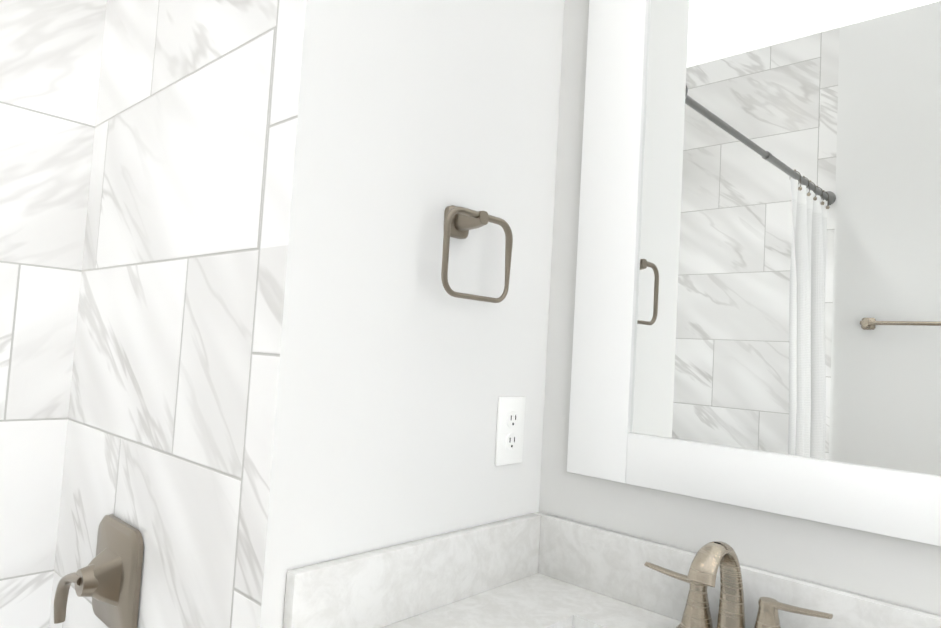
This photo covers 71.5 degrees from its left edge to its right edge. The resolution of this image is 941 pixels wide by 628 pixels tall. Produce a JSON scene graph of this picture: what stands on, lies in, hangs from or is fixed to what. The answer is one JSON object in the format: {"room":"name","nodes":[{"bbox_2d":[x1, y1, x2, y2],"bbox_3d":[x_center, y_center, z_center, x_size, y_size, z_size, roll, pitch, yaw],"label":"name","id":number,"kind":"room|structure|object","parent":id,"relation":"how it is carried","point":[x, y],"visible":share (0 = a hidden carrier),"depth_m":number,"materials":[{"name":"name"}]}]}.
{"room":"bathroom","nodes":[
{"label":"bathroom","id":0,"kind":"room"},
{"bbox_2d":[0,0,106,627],"bbox_3d":[-1.219,-0.112,1.152,0.120,2.880,2.360,0,-5,43],"label":"wall","id":1,"kind":"structure","parent":0,"point":[50,57],"depth_m":1.39,"materials":[{"name":"white tile"}]},
{"bbox_2d":[49,0,564,627],"bbox_3d":[-0.352,-0.049,1.383,0.840,2.880,0.600,0,-5,43],"label":"wall","id":2,"kind":"structure","parent":0,"point":[291,352],"depth_m":1.06,"materials":[{"name":"white paint"}]},
{"bbox_2d":[54,514,143,627],"bbox_3d":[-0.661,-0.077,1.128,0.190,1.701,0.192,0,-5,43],"label":"shower valve handle","id":3,"kind":"object","parent":2,"relation":"attached to","point":[107,579],"visible":1,"depth_m":1.12,"materials":[{"name":"silver metal"}]},
{"bbox_2d":[441,205,512,302],"bbox_3d":[-0.005,-0.102,1.089,0.067,0.160,0.163,0,-5,43],"label":"towel ring","id":4,"kind":"object","parent":2,"relation":"attached to","point":[460,222],"visible":1,"depth_m":1.08,"materials":[{"name":"silver metal"}]},
{"bbox_2d":[495,396,524,465],"bbox_3d":[0.076,0.217,1.220,0.009,0.125,0.075,0,-5,43],"label":"electrical outlet plate","id":5,"kind":"object","parent":2,"relation":"attached to","point":[510,430],"visible":1,"depth_m":1.21,"materials":[{"name":"white plastic"}]},
{"bbox_2d":[539,0,940,615],"bbox_3d":[0.918,-0.018,0.658,3.690,2.880,0.178,0,-5,43],"label":"wall","id":6,"kind":"structure","parent":0,"point":[757,317],"depth_m":1.03,"materials":[{"name":"white paint"}]},
{"bbox_3d":[-0.668,1.272,-0.965,3.810,0.060,4.490,0,-5,43],"label":"floor","id":7,"kind":"structure","parent":0,"visible":0},
{"bbox_2d":[283,512,940,627],"bbox_3d":[0.633,0.850,0.379,1.971,1.085,0.588,0,-5,43],"label":"bathroom vanity","id":8,"kind":"object","parent":7,"relation":"on","point":[538,570],"visible":1,"depth_m":1.04,"materials":[{"name":"grey stone"}]}
]}

